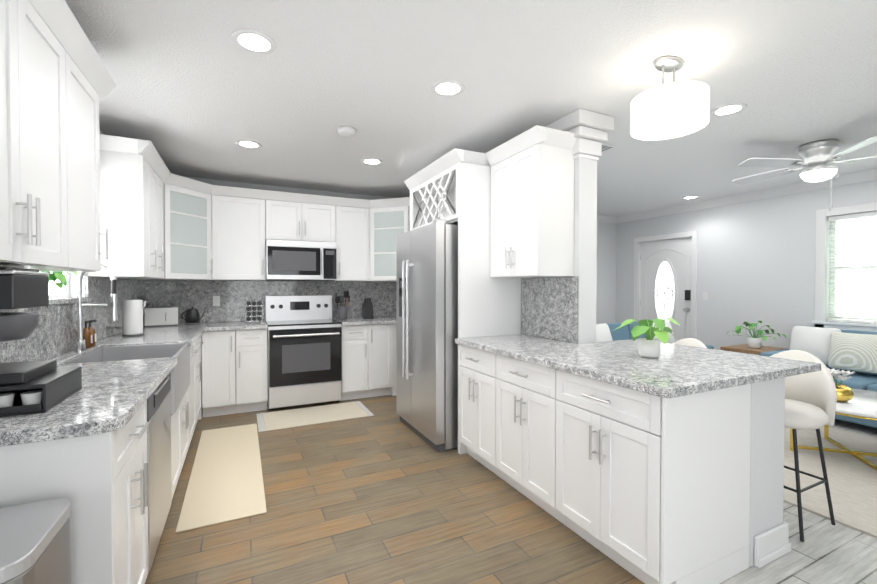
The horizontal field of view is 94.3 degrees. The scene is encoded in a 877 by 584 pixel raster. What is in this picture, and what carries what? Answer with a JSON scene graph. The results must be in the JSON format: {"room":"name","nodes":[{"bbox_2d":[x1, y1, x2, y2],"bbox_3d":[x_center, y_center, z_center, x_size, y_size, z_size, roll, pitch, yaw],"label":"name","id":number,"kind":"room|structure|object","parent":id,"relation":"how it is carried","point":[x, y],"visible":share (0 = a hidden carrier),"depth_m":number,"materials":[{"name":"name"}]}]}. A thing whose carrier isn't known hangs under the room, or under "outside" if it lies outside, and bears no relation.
{"room":"kitchen","nodes":[
{"label":"kitchen","id":0,"kind":"room"},
{"bbox_2d":[41,271,77,288],"bbox_3d":[-2.099,-0.066,2.224,0.243,0.203,0.360,0,1,-26],"label":"potted plant","id":1,"kind":"object","parent":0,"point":[54,276],"visible":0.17,"depth_m":2.15,"materials":[{"name":"green plant"}]},
{"bbox_2d":[69,130,134,296],"bbox_3d":[-1.639,0.038,0.990,0.150,2.520,7.550,0,1,-26],"label":"wall","id":2,"kind":"structure","parent":0,"point":[72,285],"depth_m":2.77,"materials":[{"name":"white paint"}]},
{"bbox_2d":[0,0,35,267],"bbox_3d":[-1.424,-0.586,1.089,0.325,0.985,0.455,0,1,-26],"label":"upper cabinet","id":3,"kind":"object","parent":2,"relation":"attached to","point":[17,17],"depth_m":1.30,"materials":[{"name":"white wood"}]},
{"bbox_2d":[25,0,79,271],"bbox_3d":[-1.587,-0.591,1.424,0.325,0.985,0.514,0,1,-26],"label":"upper cabinet","id":4,"kind":"object","parent":2,"relation":"attached to","point":[79,192],"depth_m":1.59,"materials":[{"name":"white wood"}]},
{"bbox_2d":[40,271,68,297],"bbox_3d":[-2.328,-0.352,2.345,0.040,0.831,0.894,0,1,-26],"label":"kitchen window","id":5,"kind":"structure","parent":2,"relation":"in","point":[55,291],"depth_m":2.63,"materials":[{"name":"white"}]},
{"bbox_2d":[49,297,91,304],"bbox_3d":[-2.259,0.048,2.385,0.125,0.029,0.894,0,1,-26],"label":"window sill","id":6,"kind":"structure","parent":2,"relation":"attached to","point":[62,300],"depth_m":2.42,"materials":[{"name":"grey stone"}]},
{"bbox_2d":[0,276,143,362],"bbox_3d":[-2.333,0.123,2.615,0.018,0.471,3.718,0,1,-26],"label":"backsplash","id":7,"kind":"structure","parent":2,"relation":"attached to","point":[55,334],"depth_m":2.48,"materials":[{"name":"grey stone"}]},
{"bbox_2d":[76,36,107,275],"bbox_3d":[-1.758,-0.596,1.775,0.325,0.985,0.499,0,1,-26],"label":"upper cabinet","id":8,"kind":"object","parent":2,"relation":"attached to","point":[89,78],"depth_m":1.94,"materials":[{"name":"white wood"}]},
{"bbox_2d":[94,136,155,279],"bbox_3d":[-2.391,-0.614,3.077,0.325,0.985,0.356,0,1,-26],"label":"upper cabinet","id":9,"kind":"object","parent":2,"relation":"attached to","point":[129,164],"depth_m":2.95,"materials":[{"name":"white wood"}]},
{"bbox_2d":[156,160,159,279],"bbox_3d":[-2.508,-0.617,3.318,0.325,0.985,0.412,0,1,-26],"label":"upper cabinet","id":10,"kind":"object","parent":2,"relation":"attached to","point":[157,161],"depth_m":3.50,"materials":[{"name":"white wood"}]},
{"bbox_2d":[160,160,171,279],"bbox_3d":[-2.617,-0.621,3.593,0.370,0.985,0.403,0,1,-26],"label":"upper cabinet","id":11,"kind":"object","parent":2,"relation":"attached to","point":[165,176],"depth_m":3.80,"materials":[{"name":"white wood"}]},
{"bbox_2d":[186,177,395,321],"bbox_3d":[-1.717,-0.019,5.066,3.275,2.520,0.150,0,1,-26],"label":"wall","id":12,"kind":"structure","parent":0,"point":[279,188],"depth_m":4.90,"materials":[{"name":"white paint"}]},
{"bbox_2d":[172,174,219,279],"bbox_3d":[-2.657,-0.628,4.101,0.760,0.985,0.757,0,1,-26],"label":"upper cabinet","id":13,"kind":"object","parent":12,"relation":"attached to","point":[195,217],"depth_m":4.10,"materials":[{"name":"white wood"}]},
{"bbox_2d":[220,186,267,279],"bbox_3d":[-2.237,-0.634,4.512,0.574,0.985,0.372,0,1,-26],"label":"upper cabinet","id":14,"kind":"object","parent":12,"relation":"attached to","point":[243,211],"depth_m":4.42,"materials":[{"name":"white wood"}]},
{"bbox_2d":[144,280,395,324],"bbox_3d":[-1.741,0.090,4.958,3.071,0.471,0.022,0,1,-26],"label":"backsplash","id":15,"kind":"structure","parent":12,"relation":"attached to","point":[182,294],"depth_m":4.70,"materials":[{"name":"grey stone"}]},
{"bbox_2d":[213,296,219,305],"bbox_3d":[-2.498,0.091,4.576,0.070,0.115,0.010,0,1,-26],"label":"electrical outlet plate","id":16,"kind":"object","parent":15,"relation":"attached to","point":[216,300],"visible":1,"depth_m":4.57,"materials":[{"name":"white plastic"}]},
{"bbox_2d":[268,190,307,240],"bbox_3d":[-1.789,-0.865,4.753,0.441,0.530,0.325,0,1,-26],"label":"upper cabinet","id":17,"kind":"object","parent":12,"relation":"attached to","point":[287,211],"depth_m":4.61,"materials":[{"name":"white wood"}]},
{"bbox_2d":[265,239,336,280],"bbox_3d":[-1.615,-0.368,4.776,0.764,0.450,0.434,0,1,-26],"label":"over-the-range microwave","id":18,"kind":"object","parent":17,"relation":"attached to","point":[289,260],"visible":0.94,"depth_m":4.61,"materials":[{"name":"silver metal"}]},
{"bbox_2d":[308,194,335,242],"bbox_3d":[-1.493,-0.867,4.897,0.441,0.530,0.325,0,1,-26],"label":"upper cabinet","id":19,"kind":"object","parent":12,"relation":"attached to","point":[321,209],"depth_m":4.78,"materials":[{"name":"white wood"}]},
{"bbox_2d":[335,197,363,280],"bbox_3d":[-1.074,-0.642,5.079,0.466,0.985,0.370,0,1,-26],"label":"upper cabinet","id":20,"kind":"object","parent":12,"relation":"attached to","point":[349,211],"depth_m":4.93,"materials":[{"name":"white wood"}]},
{"bbox_2d":[364,197,409,280],"bbox_3d":[-0.550,-0.643,5.159,0.757,0.985,0.700,0,1,-26],"label":"upper cabinet","id":21,"kind":"object","parent":12,"relation":"attached to","point":[383,218],"depth_m":4.97,"materials":[{"name":"white wood"}]},
{"bbox_2d":[65,0,876,216],"bbox_3d":[1.511,-1.293,2.503,7.155,0.100,7.550,0,1,-26],"label":"ceiling","id":22,"kind":"structure","parent":0,"point":[196,92],"depth_m":2.39,"materials":[{"name":"white paint"}]},
{"bbox_2d":[235,140,261,148],"bbox_3d":[-1.601,-1.252,3.432,0.203,0.005,0.203,-1,1,-32],"label":"recessed light","id":23,"kind":"object","parent":22,"relation":"in","point":[243,143],"depth_m":3.43,"materials":[{"name":"white plastic"}]},
{"bbox_2d":[231,29,276,53],"bbox_3d":[-0.905,-1.232,2.002,0.203,0.005,0.203,-1,1,-32],"label":"recessed light","id":24,"kind":"object","parent":22,"relation":"in","point":[253,41],"depth_m":1.99,"materials":[{"name":"white plastic"}]},
{"bbox_2d":[338,126,355,136],"bbox_3d":[-0.701,-1.231,3.113,0.140,0.039,0.140,0,1,-26],"label":"smoke detector","id":25,"kind":"object","parent":22,"relation":"attached to","point":[346,131],"visible":1,"depth_m":3.07,"materials":[{"name":"white plastic"}]},
{"bbox_2d":[361,158,382,164],"bbox_3d":[-0.638,-1.259,3.900,0.203,0.005,0.203,1,1,40],"label":"recessed light","id":26,"kind":"object","parent":22,"relation":"in","point":[371,161],"depth_m":3.90,"materials":[{"name":"white plastic"}]},
{"bbox_2d":[431,80,464,96],"bbox_3d":[0.057,-1.239,2.470,0.203,0.005,0.203,1,1,40],"label":"recessed light","id":27,"kind":"object","parent":22,"relation":"in","point":[446,88],"depth_m":2.47,"materials":[{"name":"white plastic"}]},
{"bbox_2d":[601,143,614,152],"bbox_3d":[1.345,-1.249,3.480,0.300,0.013,0.150,0,1,-26],"label":"ceiling vent","id":28,"kind":"object","parent":22,"relation":"in","point":[605,147],"visible":0.31,"depth_m":3.48,"materials":[{"name":"white metal"}]},
{"bbox_2d":[630,55,709,139],"bbox_3d":[1.239,-1.057,2.191,0.370,0.361,0.370,0,1,-26],"label":"drum light","id":29,"kind":"object","parent":22,"relation":"attached to","point":[673,109],"visible":1,"depth_m":2.10,"materials":[{"name":"white fabric"}]},
{"bbox_2d":[682,196,698,198],"bbox_3d":[3.382,-1.281,5.465,0.203,0.005,0.203,-1,1,-32],"label":"recessed light","id":30,"kind":"object","parent":22,"relation":"in","point":[687,197],"depth_m":5.46,"materials":[{"name":"white plastic"}]},
{"bbox_2d":[710,103,746,115],"bbox_3d":[1.970,-1.243,2.766,0.203,0.005,0.203,1,1,40],"label":"recessed light","id":31,"kind":"object","parent":22,"relation":"in","point":[729,109],"depth_m":2.76,"materials":[{"name":"white plastic"}]},
{"bbox_2d":[732,136,876,210],"bbox_3d":[3.205,-0.966,3.480,1.302,0.579,1.266,0,1,-26],"label":"ceiling fan","id":32,"kind":"object","parent":22,"relation":"hanging from","point":[819,156],"visible":1,"depth_m":3.38,"materials":[{"name":"silver metal"}]},
{"bbox_2d":[145,395,876,583],"bbox_3d":[1.511,1.327,2.540,7.155,0.100,7.550,0,1,-26],"label":"floor","id":33,"kind":"structure","parent":0,"point":[384,494],"depth_m":2.19,"materials":[{"name":"brown wood"}]},
{"bbox_2d":[0,499,70,583],"bbox_3d":[-1.133,0.936,0.923,0.405,0.723,0.329,0,1,-26],"label":"trash can","id":34,"kind":"object","parent":33,"relation":"on","point":[34,542],"visible":1,"depth_m":0.99,"materials":[{"name":"silver metal"}]},
{"bbox_2d":[0,400,149,583],"bbox_3d":[-1.376,0.856,1.335,0.610,0.876,0.520,0,1,-26],"label":"base cabinet","id":35,"kind":"object","parent":33,"relation":"on","point":[99,482],"depth_m":1.22,"materials":[{"name":"white wood"}]},
{"bbox_2d":[0,323,207,446],"bbox_3d":[-2.054,0.377,2.755,0.638,0.039,3.718,0,1,-26],"label":"countertop","id":36,"kind":"structure","parent":35,"relation":"on","point":[110,396],"depth_m":1.52,"materials":[{"name":"stone"}]},
{"bbox_2d":[0,366,81,416],"bbox_3d":[-1.470,0.332,1.343,0.360,0.090,0.350,0,1,-26],"label":"pod drawer","id":37,"kind":"object","parent":36,"relation":"on","point":[45,392],"visible":0.94,"depth_m":1.32,"materials":[{"name":"grey plastic"}]},
{"bbox_2d":[0,267,56,384],"bbox_3d":[-1.495,0.102,1.333,0.292,0.368,0.264,0,1,-26],"label":"coffee maker","id":38,"kind":"object","parent":37,"relation":"on","point":[20,288],"visible":1,"depth_m":1.33,"materials":[{"name":"grey plastic"}]},
{"bbox_2d":[83,320,95,348],"bbox_3d":[-2.286,0.271,2.644,0.053,0.175,0.061,1,1,40],"label":"soap bottle","id":39,"kind":"object","parent":36,"relation":"on","point":[89,334],"depth_m":2.64,"materials":[{"name":"orange glass"}]},
{"bbox_2d":[75,264,118,350],"bbox_3d":[-2.139,0.088,2.538,0.220,0.543,0.103,0,1,-26],"label":"faucet","id":40,"kind":"object","parent":36,"relation":"on","point":[80,341],"visible":0.83,"depth_m":2.53,"materials":[{"name":"silver metal"}]},
{"bbox_2d":[62,342,189,413],"bbox_3d":[-1.906,0.528,2.552,0.522,0.313,0.776,0,1,-26],"label":"farmhouse sink","id":41,"kind":"object","parent":36,"relation":"in","point":[180,377],"visible":0.33,"depth_m":2.80,"materials":[{"name":"silver metal"}]},
{"bbox_2d":[122,295,145,336],"bbox_3d":[-2.500,0.184,3.337,0.152,0.330,0.192,0,1,-26],"label":"paper towel","id":42,"kind":"object","parent":36,"relation":"on","point":[133,317],"visible":1,"depth_m":3.28,"materials":[{"name":"white paper"}]},
{"bbox_2d":[145,307,177,326],"bbox_3d":[-2.842,0.243,4.178,0.280,0.188,0.180,-1,1,-34],"label":"toaster","id":43,"kind":"object","parent":36,"relation":"on","point":[160,316],"visible":1,"depth_m":4.11,"materials":[{"name":"white metal"}]},
{"bbox_2d":[181,306,205,324],"bbox_3d":[-2.603,0.240,4.322,0.229,0.190,0.156,0,1,-26],"label":"kettle","id":44,"kind":"object","parent":36,"relation":"on","point":[192,315],"visible":1,"depth_m":4.27,"materials":[{"name":"grey plastic"}]},
{"bbox_2d":[146,373,171,571],"bbox_3d":[-1.600,0.798,1.853,0.591,0.767,0.598,0,1,-26],"label":"dishwasher","id":45,"kind":"object","parent":35,"relation":"in","point":[158,432],"visible":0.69,"depth_m":1.90,"materials":[{"name":"silver metal"}]},
{"bbox_2d":[171,383,191,497],"bbox_3d":[-1.958,0.984,2.533,0.610,0.585,0.880,0,1,-26],"label":"base cabinet","id":46,"kind":"object","parent":33,"relation":"on","point":[181,420],"depth_m":2.62,"materials":[{"name":"white wood"}]},
{"bbox_2d":[190,335,203,435],"bbox_3d":[-2.368,0.827,3.375,0.610,0.876,1.111,0,1,-26],"label":"base cabinet","id":47,"kind":"object","parent":33,"relation":"on","point":[195,350],"depth_m":3.51,"materials":[{"name":"white wood"}]},
{"bbox_2d":[198,331,209,419],"bbox_3d":[-2.719,0.816,4.165,0.669,0.876,0.610,0,1,-26],"label":"base cabinet","id":48,"kind":"object","parent":33,"relation":"on","point":[205,336],"depth_m":4.03,"materials":[{"name":"white wood"}]},
{"bbox_2d":[204,316,395,330],"bbox_3d":[-1.333,0.348,4.818,2.460,0.039,0.638,0,1,-26],"label":"countertop","id":49,"kind":"structure","parent":48,"relation":"on","point":[222,326],"depth_m":4.57,"materials":[{"name":"stone"}]},
{"bbox_2d":[245,301,262,322],"bbox_3d":[-2.089,0.211,4.605,0.177,0.240,0.108,0,1,-26],"label":"spice rack","id":50,"kind":"object","parent":49,"relation":"on","point":[248,313],"visible":1,"depth_m":4.56,"materials":[{"name":"silver metal"}]},
{"bbox_2d":[335,291,349,319],"bbox_3d":[-1.177,0.153,4.992,0.171,0.345,0.114,0,1,-26],"label":"utensil crock","id":51,"kind":"object","parent":49,"relation":"on","point":[342,312],"visible":1,"depth_m":4.95,"materials":[{"name":"grey"}]},
{"bbox_2d":[362,298,373,318],"bbox_3d":[-0.889,0.192,5.122,0.110,0.264,0.159,0,1,-26],"label":"knife block","id":52,"kind":"object","parent":49,"relation":"on","point":[367,309],"visible":1,"depth_m":5.09,"materials":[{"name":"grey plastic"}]},
{"bbox_2d":[175,424,266,532],"bbox_3d":[-1.570,1.264,3.026,0.450,0.010,1.700,0,1,-26],"label":"runner mat","id":53,"kind":"object","parent":33,"relation":"on","point":[225,483],"visible":0.96,"depth_m":2.73,"materials":[{"name":"beige fabric"}]},
{"bbox_2d":[210,329,267,416],"bbox_3d":[-2.199,0.812,4.418,0.602,0.876,0.610,0,1,-26],"label":"base cabinet","id":54,"kind":"object","parent":33,"relation":"on","point":[234,371],"depth_m":4.16,"materials":[{"name":"white wood"}]},
{"bbox_2d":[265,295,341,410],"bbox_3d":[-1.550,0.642,4.658,0.764,1.210,0.692,0,1,-26],"label":"range","id":55,"kind":"object","parent":33,"relation":"on","point":[304,349],"visible":0.98,"depth_m":4.44,"materials":[{"name":"silver metal"}]},
{"bbox_2d":[256,401,373,431],"bbox_3d":[-1.266,1.249,4.173,1.080,0.008,0.578,0,1,-26],"label":"woven rug","id":56,"kind":"object","parent":33,"relation":"on","point":[283,419],"visible":1,"depth_m":4.13,"materials":[{"name":"beige fabric"}]},
{"bbox_2d":[340,324,393,400],"bbox_3d":[-0.955,0.804,5.023,0.613,0.876,0.610,0,1,-26],"label":"base cabinet","id":57,"kind":"object","parent":33,"relation":"on","point":[367,351],"depth_m":4.75,"materials":[{"name":"white wood"}]},
{"bbox_2d":[394,324,395,395],"bbox_3d":[-0.482,0.801,5.253,0.555,0.876,0.610,0,1,-26],"label":"base cabinet","id":58,"kind":"object","parent":33,"relation":"on","point":[394,324],"depth_m":4.92,"materials":[{"name":"white wood"}]},
{"bbox_2d":[396,220,457,452],"bbox_3d":[0.083,0.339,3.739,0.803,1.842,0.902,0,1,-26],"label":"refrigerator","id":59,"kind":"object","parent":33,"relation":"on","point":[426,333],"visible":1,"depth_m":3.31,"materials":[{"name":"silver metal"}]},
{"bbox_2d":[404,148,520,453],"bbox_3d":[0.184,0.072,3.757,0.656,2.375,1.080,0,1,-26],"label":"surround","id":60,"kind":"object","parent":33,"relation":"on","point":[451,187],"visible":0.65,"depth_m":3.27,"materials":[{"name":"white wood"}]},
{"bbox_2d":[458,344,485,466],"bbox_3d":[0.553,0.832,3.044,0.610,0.876,0.577,0,1,-26],"label":"base cabinet","id":61,"kind":"object","parent":33,"relation":"on","point":[471,361],"depth_m":2.98,"materials":[{"name":"white wood"}]},
{"bbox_2d":[486,351,545,507],"bbox_3d":[0.779,0.838,2.581,0.610,0.876,0.687,0,1,-26],"label":"base cabinet","id":62,"kind":"object","parent":33,"relation":"on","point":[515,389],"depth_m":2.51,"materials":[{"name":"white wood"}]},
{"bbox_2d":[542,367,750,583],"bbox_3d":[1.028,0.845,2.069,0.610,0.876,0.686,0,1,-26],"label":"base cabinet","id":63,"kind":"object","parent":33,"relation":"on","point":[644,488],"depth_m":1.80,"materials":[{"name":"white wood"}]},
{"bbox_2d":[455,334,820,398],"bbox_3d":[1.061,0.379,2.636,1.228,0.039,1.748,0,1,-26],"label":"countertop","id":64,"kind":"structure","parent":63,"relation":"on","point":[673,370],"depth_m":2.11,"materials":[{"name":"stone"}]},
{"bbox_2d":[613,318,678,357],"bbox_3d":[1.212,0.249,2.310,0.345,0.225,0.302,0,1,-26],"label":"monstera plant","id":65,"kind":"object","parent":64,"relation":"on","point":[649,345],"visible":1,"depth_m":2.27,"materials":[{"name":"green plant"}]},
{"bbox_2d":[596,322,713,348],"bbox_3d":[2.153,0.802,4.785,2.070,0.886,0.900,0,1,-26],"label":"sofa","id":66,"kind":"object","parent":33,"relation":"on","point":[605,332],"visible":0.1,"depth_m":4.92,"materials":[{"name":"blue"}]},
{"bbox_2d":[596,323,612,341],"bbox_3d":[1.865,0.547,4.676,0.575,0.500,0.227,0,1,-26],"label":"pillow","id":67,"kind":"object","parent":66,"relation":"on","point":[604,332],"depth_m":4.66,"materials":[{"name":"white fabric"}]},
{"bbox_2d":[651,322,674,343],"bbox_3d":[2.819,0.550,5.139,0.551,0.481,0.217,0,1,-26],"label":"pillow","id":68,"kind":"object","parent":66,"relation":"on","point":[671,339],"depth_m":5.11,"materials":[{"name":"white fabric"}]},
{"bbox_2d":[672,338,706,347],"bbox_3d":[1.680,0.805,2.921,0.436,0.936,0.459,0,1,-26],"label":"bar stool","id":69,"kind":"object","parent":33,"relation":"on","point":[693,342],"visible":0.02,"depth_m":2.98,"materials":[{"name":"fabric"}]},
{"bbox_2d":[720,344,786,354],"bbox_3d":[3.719,0.946,4.804,0.542,0.601,0.442,0,1,-26],"label":"side table","id":70,"kind":"object","parent":33,"relation":"on","point":[743,348],"visible":0.33,"depth_m":4.73,"materials":[{"name":"brown wood"}]},
{"bbox_2d":[726,320,786,347],"bbox_3d":[3.692,0.486,4.746,0.510,0.316,0.586,0,1,-26],"label":"potted plant","id":71,"kind":"object","parent":70,"relation":"on","point":[754,341],"visible":1,"depth_m":4.73,"materials":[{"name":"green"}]},
{"bbox_2d":[770,350,836,541],"bbox_3d":[1.960,0.813,2.345,0.436,0.936,0.459,0,1,-26],"label":"bar stool","id":72,"kind":"object","parent":33,"relation":"on","point":[810,400],"visible":0.5,"depth_m":2.25,"materials":[{"name":"fabric"}]},
{"bbox_2d":[760,326,876,427],"bbox_3d":[4.326,0.820,3.507,0.900,0.886,2.300,0,1,-26],"label":"sofa","id":73,"kind":"object","parent":33,"relation":"on","point":[844,350],"visible":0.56,"depth_m":4.00,"materials":[{"name":"white fabric"}]},
{"bbox_2d":[789,326,840,364],"bbox_3d":[4.000,0.552,4.334,0.202,0.500,0.560,0,1,-26],"label":"pillow","id":74,"kind":"object","parent":73,"relation":"on","point":[817,341],"depth_m":4.28,"materials":[{"name":"white fabric"}]},
{"bbox_2d":[828,332,876,373],"bbox_3d":[4.067,0.577,3.967,0.203,0.481,0.529,0,1,-26],"label":"pillow","id":75,"kind":"object","parent":73,"relation":"on","point":[853,352],"depth_m":3.95,"materials":[{"name":"white fabric"}]},
{"bbox_2d":[783,426,876,537],"bbox_3d":[2.934,1.263,3.014,1.940,0.012,2.860,0,1,-26],"label":"living room rug","id":76,"kind":"object","parent":33,"relation":"on","point":[852,481],"visible":0.25,"depth_m":2.76,"materials":[{"name":"beige carpet"}]},
{"bbox_2d":[790,388,876,470],"bbox_3d":[3.190,1.032,3.102,0.910,0.446,0.910,0,1,-26],"label":"coffee table","id":77,"kind":"object","parent":76,"relation":"on","point":[861,404],"visible":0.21,"depth_m":3.06,"materials":[{"name":"stone"}]},
{"bbox_2d":[828,368,855,401],"bbox_3d":[2.984,0.694,3.053,0.199,0.229,0.200,0,1,-26],"label":"flower bowl","id":78,"kind":"object","parent":77,"relation":"on","point":[845,393],"visible":0.62,"depth_m":2.99,"materials":[{"name":"gold metal"}]},
{"bbox_2d":[596,222,615,323],"bbox_3d":[1.520,-0.038,6.418,3.730,2.520,0.150,0,1,-26],"label":"wall","id":79,"kind":"structure","parent":0,"point":[606,280],"depth_m":6.99,"materials":[{"name":"white paint"}]},
{"bbox_2d":[597,215,616,222],"bbox_3d":[1.460,-1.245,6.242,3.480,0.099,0.079,0,1,-26],"label":"crown molding","id":80,"kind":"structure","parent":79,"relation":"attached to","point":[600,218],"depth_m":6.92,"materials":[{"name":"white"}]},
{"bbox_2d":[536,153,784,567],"bbox_3d":[0.676,-0.001,3.827,0.295,2.520,4.172,0,1,-26],"label":"wall","id":81,"kind":"structure","parent":0,"point":[767,454],"depth_m":2.01,"materials":[{"name":"white paint"}]},
{"bbox_2d":[485,125,577,277],"bbox_3d":[0.677,-0.613,3.046,0.384,0.985,0.645,0,1,-26],"label":"upper cabinet","id":82,"kind":"object","parent":81,"relation":"attached to","point":[532,206],"visible":0.96,"depth_m":2.87,"materials":[{"name":"white wood"}]},
{"bbox_2d":[521,276,577,342],"bbox_3d":[0.839,0.116,3.144,0.018,0.471,0.631,0,1,-26],"label":"backsplash","id":83,"kind":"structure","parent":81,"relation":"attached to","point":[549,307],"depth_m":3.09,"materials":[{"name":"grey stone"}]},
{"bbox_2d":[545,109,613,160],"bbox_3d":[1.015,-1.099,2.982,0.330,0.298,0.380,0,1,-26],"label":"trim","id":84,"kind":"structure","parent":81,"relation":"attached to","point":[590,129],"depth_m":2.84,"materials":[{"name":"white wood"}]},
{"bbox_2d":[754,521,790,553],"bbox_3d":[0.873,1.189,3.802,0.026,0.139,3.978,0,1,-26],"label":"baseboard","id":85,"kind":"structure","parent":81,"relation":"attached to","point":[772,544],"depth_m":1.98,"materials":[{"name":"white wood"}]},
{"bbox_2d":[616,179,876,354],"bbox_3d":[4.737,-0.002,3.896,0.150,2.520,7.200,0,1,-26],"label":"wall","id":86,"kind":"structure","parent":0,"point":[756,261],"depth_m":5.21,"materials":[{"name":"white paint"}]},
{"bbox_2d":[634,230,696,338],"bbox_3d":[3.544,0.161,6.331,0.167,2.124,1.030,0,1,-26],"label":"door frame","id":87,"kind":"structure","parent":86,"relation":"attached to","point":[637,247],"depth_m":6.06,"materials":[{"name":"white wood"}]},
{"bbox_2d":[640,237,691,340],"bbox_3d":[3.502,0.199,6.313,0.120,2.038,0.870,0,1,-26],"label":"front door","id":88,"kind":"structure","parent":86,"relation":"in","point":[665,282],"depth_m":6.26,"materials":[{"name":"white wood"}]},
{"bbox_2d":[703,292,708,299],"bbox_3d":[3.759,0.042,5.723,0.011,0.120,0.080,0,1,-26],"label":"switch plate","id":89,"kind":"object","parent":86,"relation":"attached to","point":[705,295],"visible":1,"depth_m":5.72,"materials":[{"name":"white plastic"}]},
{"bbox_2d":[616,168,876,223],"bbox_3d":[4.600,-1.212,3.896,0.079,0.099,7.048,0,1,-26],"label":"crown molding","id":90,"kind":"structure","parent":86,"relation":"attached to","point":[858,177],"depth_m":5.09,"materials":[{"name":"white"}]},
{"bbox_2d":[812,202,876,331],"bbox_3d":[4.730,-0.247,3.844,0.165,1.360,1.830,0,1,-26],"label":"living room window","id":91,"kind":"structure","parent":86,"relation":"in","point":[820,264],"depth_m":4.55,"materials":[{"name":"white wood"}]},
{"bbox_2d":[827,211,876,323],"bbox_3d":[4.720,-0.257,3.839,0.048,1.162,1.596,0,1,-26],"label":"window blinds","id":92,"kind":"object","parent":91,"relation":"attached to","point":[854,216],"visible":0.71,"depth_m":4.37,"materials":[{"name":"white plastic"}]},
{"label":"outside","id":93,"kind":"structure","parent":0,"visible":0},
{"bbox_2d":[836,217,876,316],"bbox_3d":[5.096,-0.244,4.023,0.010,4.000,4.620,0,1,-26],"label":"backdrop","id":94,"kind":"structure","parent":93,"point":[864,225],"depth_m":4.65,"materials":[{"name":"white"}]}
]}

